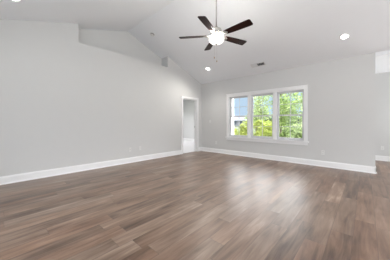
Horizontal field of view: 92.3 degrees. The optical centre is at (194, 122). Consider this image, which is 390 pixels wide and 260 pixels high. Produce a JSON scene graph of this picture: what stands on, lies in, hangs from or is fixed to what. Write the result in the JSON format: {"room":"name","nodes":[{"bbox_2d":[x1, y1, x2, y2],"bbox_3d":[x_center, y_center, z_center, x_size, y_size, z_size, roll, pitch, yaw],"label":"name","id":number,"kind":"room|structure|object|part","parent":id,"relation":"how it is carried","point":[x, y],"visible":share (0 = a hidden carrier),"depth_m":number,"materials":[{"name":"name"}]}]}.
{"room":"empty living room","nodes":[
{"label":"empty living room","id":0,"kind":"room"},
{"bbox_2d":[0,19,233,176],"bbox_3d":[-1.324,-0.814,6.326,0.443,3.937,9.440,0,0,42],"label":"wall","id":1,"kind":"structure","parent":0,"point":[70,95],"depth_m":4.47,"materials":[{"name":"grey paint"}]},
{"bbox_2d":[0,150,181,184],"bbox_3d":[-2.411,1.079,4.783,0.028,0.152,5.695,0,0,42],"label":"baseboard","id":2,"kind":"structure","parent":1,"relation":"attached to","point":[15,178],"depth_m":4.38,"materials":[{"name":"white paint"}]},
{"bbox_2d":[181,96,198,153],"bbox_3d":[-0.484,0.086,7.039,1.650,2.139,0.226,0,0,-44],"label":"door frame","id":3,"kind":"structure","parent":1,"relation":"in","point":[196,100],"depth_m":7.52,"materials":[{"name":"white paint"}]},
{"bbox_2d":[183,100,193,138],"bbox_3d":[0.398,-0.145,11.243,4.280,2.600,0.150,0,0,42],"label":"wall","id":4,"kind":"structure","parent":0,"point":[188,105],"depth_m":11.88,"materials":[{"name":"grey paint"}]},
{"bbox_2d":[0,140,389,259],"bbox_3d":[0.540,1.212,4.628,13.400,0.126,9.440,0,0,42],"label":"floor","id":5,"kind":"structure","parent":0,"point":[196,205],"depth_m":2.41,"materials":[{"name":"wood"}]},
{"bbox_2d":[0,0,389,83],"bbox_3d":[1.125,-2.288,2.337,9.750,1.388,7.140,0,0,42],"label":"ceiling","id":6,"kind":"structure","parent":0,"point":[283,34],"depth_m":4.33,"materials":[{"name":"white paint"}]},
{"bbox_2d":[179,0,252,61],"bbox_3d":[0.430,-1.946,3.441,1.306,1.672,1.362,0,0,42],"label":"ceiling fan","id":7,"kind":"object","parent":6,"relation":"hanging from","point":[215,38],"visible":1,"depth_m":3.38,"materials":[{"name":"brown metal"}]},
{"bbox_3d":[-0.042,-1.614,3.533,0.515,0.009,0.144,0,13,8],"label":"fan blade","id":8,"kind":"part","parent":7,"relation":"part of","materials":[{"name":"brown wood"}]},
{"bbox_3d":[0.207,-1.614,3.076,0.144,0.009,0.515,14,6,25],"label":"fan blade","id":9,"kind":"part","parent":7,"relation":"part of","materials":[{"name":"brown wood"}]},
{"bbox_3d":[0.316,-1.614,3.911,0.144,0.009,0.515,-13,2,-10],"label":"fan blade","id":10,"kind":"part","parent":7,"relation":"part of","materials":[{"name":"brown wood"}]},
{"bbox_3d":[0.397,-1.520,3.476,0.280,0.116,0.280,0,0,42],"label":"lamp shade","id":11,"kind":"part","parent":7,"relation":"part of","materials":[{"name":"white glass"}]},
{"bbox_3d":[0.786,-1.614,3.687,0.515,0.009,0.144,0,-13,-28],"label":"fan blade","id":12,"kind":"part","parent":7,"relation":"part of","materials":[{"name":"brown wood"}]},
{"bbox_3d":[0.718,-1.614,3.171,0.515,0.009,0.144,0,-13,44],"label":"fan blade","id":13,"kind":"part","parent":7,"relation":"part of","materials":[{"name":"brown wood"}]},
{"bbox_2d":[250,62,265,67],"bbox_3d":[1.906,-1.756,5.667,0.430,0.067,0.153,0,0,42],"label":"ceiling vent","id":14,"kind":"object","parent":6,"relation":"in","point":[259,63],"visible":1,"depth_m":5.66,"materials":[{"name":"white metal"}]},
{"bbox_2d":[339,33,349,39],"bbox_3d":[3.245,-1.868,4.064,0.167,0.070,0.179,0,0,-42],"label":"recessed light","id":15,"kind":"object","parent":6,"relation":"in","point":[346,35],"visible":1,"depth_m":4.05,"materials":[{"name":"white paint"}]},
{"bbox_2d":[201,53,374,166],"bbox_3d":[2.233,-0.220,6.054,5.182,2.749,0.150,0,0,42],"label":"wall","id":16,"kind":"structure","parent":0,"point":[341,92],"depth_m":4.92,"materials":[{"name":"grey paint"}]},
{"bbox_2d":[230,95,247,136],"bbox_3d":[1.579,-0.214,6.671,0.745,1.439,0.080,0,0,42],"label":"window","id":17,"kind":"structure","parent":16,"relation":"in","point":[239,97],"depth_m":6.76,"materials":[{"name":"white plastic"}]},
{"bbox_3d":[1.569,0.120,6.660,0.705,0.730,0.030,0,0,42],"label":"sash","id":18,"kind":"part","parent":17,"relation":"part of","materials":[{"name":"white plastic"}]},
{"bbox_3d":[1.593,-0.559,6.686,0.705,0.710,0.030,0,0,42],"label":"sash","id":19,"kind":"part","parent":17,"relation":"part of","materials":[{"name":"white plastic"}]},
{"bbox_2d":[251,93,272,138],"bbox_3d":[2.201,-0.214,6.105,0.753,1.439,0.080,0,0,42],"label":"window","id":20,"kind":"structure","parent":16,"relation":"in","point":[262,95],"depth_m":6.15,"materials":[{"name":"white plastic"}]},
{"bbox_3d":[2.214,-0.559,6.120,0.713,0.710,0.030,0,0,42],"label":"sash","id":21,"kind":"part","parent":20,"relation":"part of","materials":[{"name":"white plastic"}]},
{"bbox_3d":[2.191,0.120,6.094,0.713,0.730,0.030,0,0,42],"label":"sash","id":22,"kind":"part","parent":20,"relation":"part of","materials":[{"name":"white plastic"}]},
{"bbox_2d":[226,85,308,144],"bbox_3d":[2.165,-0.210,6.066,2.672,1.670,0.185,0,0,42],"label":"trim","id":23,"kind":"structure","parent":16,"relation":"attached to","point":[301,87],"depth_m":5.76,"materials":[{"name":"white paint"}]},
{"bbox_2d":[202,147,375,173],"bbox_3d":[2.179,1.079,5.984,5.197,0.152,0.028,0,0,42],"label":"baseboard","id":24,"kind":"structure","parent":16,"relation":"attached to","point":[360,168],"depth_m":5.25,"materials":[{"name":"white paint"}]},
{"bbox_2d":[277,90,303,140],"bbox_3d":[2.822,-0.214,5.539,0.745,1.439,0.080,0,0,42],"label":"window","id":25,"kind":"structure","parent":16,"relation":"in","point":[294,91],"depth_m":5.55,"materials":[{"name":"white plastic"}]},
{"bbox_3d":[2.836,-0.559,5.553,0.705,0.710,0.030,0,0,42],"label":"sash","id":26,"kind":"part","parent":25,"relation":"part of","materials":[{"name":"white plastic"}]},
{"bbox_3d":[2.812,0.120,5.527,0.705,0.730,0.030,0,0,42],"label":"sash","id":27,"kind":"part","parent":25,"relation":"part of","materials":[{"name":"white plastic"}]},
{"bbox_2d":[375,72,389,155],"bbox_3d":[6.986,-0.179,4.589,4.118,2.668,0.150,0,0,42],"label":"wall","id":28,"kind":"structure","parent":0,"point":[382,80],"depth_m":5.67,"materials":[{"name":"grey paint"}]},
{"bbox_2d":[375,155,389,161],"bbox_3d":[6.926,1.079,4.524,3.818,0.152,0.028,0,0,42],"label":"baseboard","id":29,"kind":"structure","parent":28,"relation":"attached to","point":[377,157],"depth_m":5.66,"materials":[{"name":"white paint"}]},
{"bbox_2d":[375,50,389,73],"bbox_3d":[6.273,-1.588,3.807,4.118,0.150,2.267,0,0,42],"label":"ceiling","id":30,"kind":"structure","parent":0,"point":[382,59],"depth_m":4.71,"materials":[{"name":"white paint"}]},
{"label":"outside","id":31,"kind":"structure","parent":0,"visible":0},
{"bbox_2d":[234,124,297,135],"bbox_3d":[38.037,1.955,108.608,240.000,0.500,320.000,0,0,42],"label":"ground","id":32,"kind":"structure","parent":31,"point":[237,127],"depth_m":46.95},
{"bbox_2d":[234,117,246,126],"bbox_3d":[22.746,-0.820,87.366,10.800,5.050,9.000,0,0,14],"label":"house","id":33,"kind":"structure","parent":32,"relation":"on","point":[237,120],"depth_m":84.12,"materials":[{"name":"white"}]},
{"bbox_2d":[234,123,246,134],"bbox_3d":[3.756,0.908,14.490,1.392,1.795,1.198,0,0,42],"label":"shrub","id":34,"kind":"object","parent":32,"relation":"on","point":[243,131],"visible":0.39,"depth_m":14.47,"materials":[{"name":"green plant"}]},
{"bbox_2d":[242,101,268,125],"bbox_3d":[7.875,-0.807,24.371,3.285,5.228,3.597,0,0,-20],"label":"leafy tree","id":35,"kind":"object","parent":32,"relation":"on","point":[254,118],"visible":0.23,"depth_m":23.84,"materials":[{"name":"green plant"}]},
{"bbox_2d":[253,120,267,135],"bbox_3d":[5.035,0.779,14.781,1.383,2.054,1.490,0,0,-1],"label":"shrub","id":36,"kind":"object","parent":32,"relation":"on","point":[258,122],"visible":0.41,"depth_m":14.55,"materials":[{"name":"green plant"}]},
{"bbox_2d":[254,95,271,129],"bbox_3d":[5.939,-0.531,17.110,2.257,4.674,1.871,0,0,42],"label":"sparse tree","id":37,"kind":"object","parent":32,"relation":"on","point":[257,111],"visible":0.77,"depth_m":16.89,"materials":[{"name":"green plant"}]},
{"bbox_2d":[256,122,271,136],"bbox_3d":[4.727,0.888,12.552,1.377,2.023,1.460,0,0,-14],"label":"shrub","id":38,"kind":"object","parent":32,"relation":"on","point":[267,131],"visible":0.39,"depth_m":12.44,"materials":[{"name":"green plant"}]},
{"bbox_2d":[266,94,298,133],"bbox_3d":[6.746,-0.505,14.565,2.339,4.624,2.293,0,0,22],"label":"leafy tree","id":39,"kind":"object","parent":32,"relation":"on","point":[286,118],"visible":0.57,"depth_m":14.32,"materials":[{"name":"green plant"}]},
{"bbox_2d":[279,124,294,136],"bbox_3d":[6.181,0.947,12.742,1.225,1.752,1.266,0,0,-7],"label":"shrub","id":40,"kind":"object","parent":32,"relation":"on","point":[287,131],"visible":0.28,"depth_m":12.58,"materials":[{"name":"green plant"}]},
{"bbox_2d":[279,92,302,130],"bbox_3d":[9.879,-1.097,20.211,3.706,5.875,4.251,0,0,16],"label":"leafy tree","id":41,"kind":"object","parent":32,"relation":"on","point":[293,94],"visible":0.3,"depth_m":19.64,"materials":[{"name":"green plant"}]},
{"bbox_2d":[286,124,301,137],"bbox_3d":[6.011,0.933,11.359,1.417,1.746,1.213,0,0,42],"label":"shrub","id":42,"kind":"object","parent":32,"relation":"on","point":[298,130],"visible":0.38,"depth_m":11.16,"materials":[{"name":"green plant"}]},
{"bbox_2d":[294,93,302,124],"bbox_3d":[8.205,-0.479,13.528,2.082,4.570,2.359,0,0,42],"label":"leafy tree","id":43,"kind":"object","parent":32,"relation":"on","point":[300,99],"visible":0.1,"depth_m":13.57,"materials":[{"name":"green plant"}]}
]}

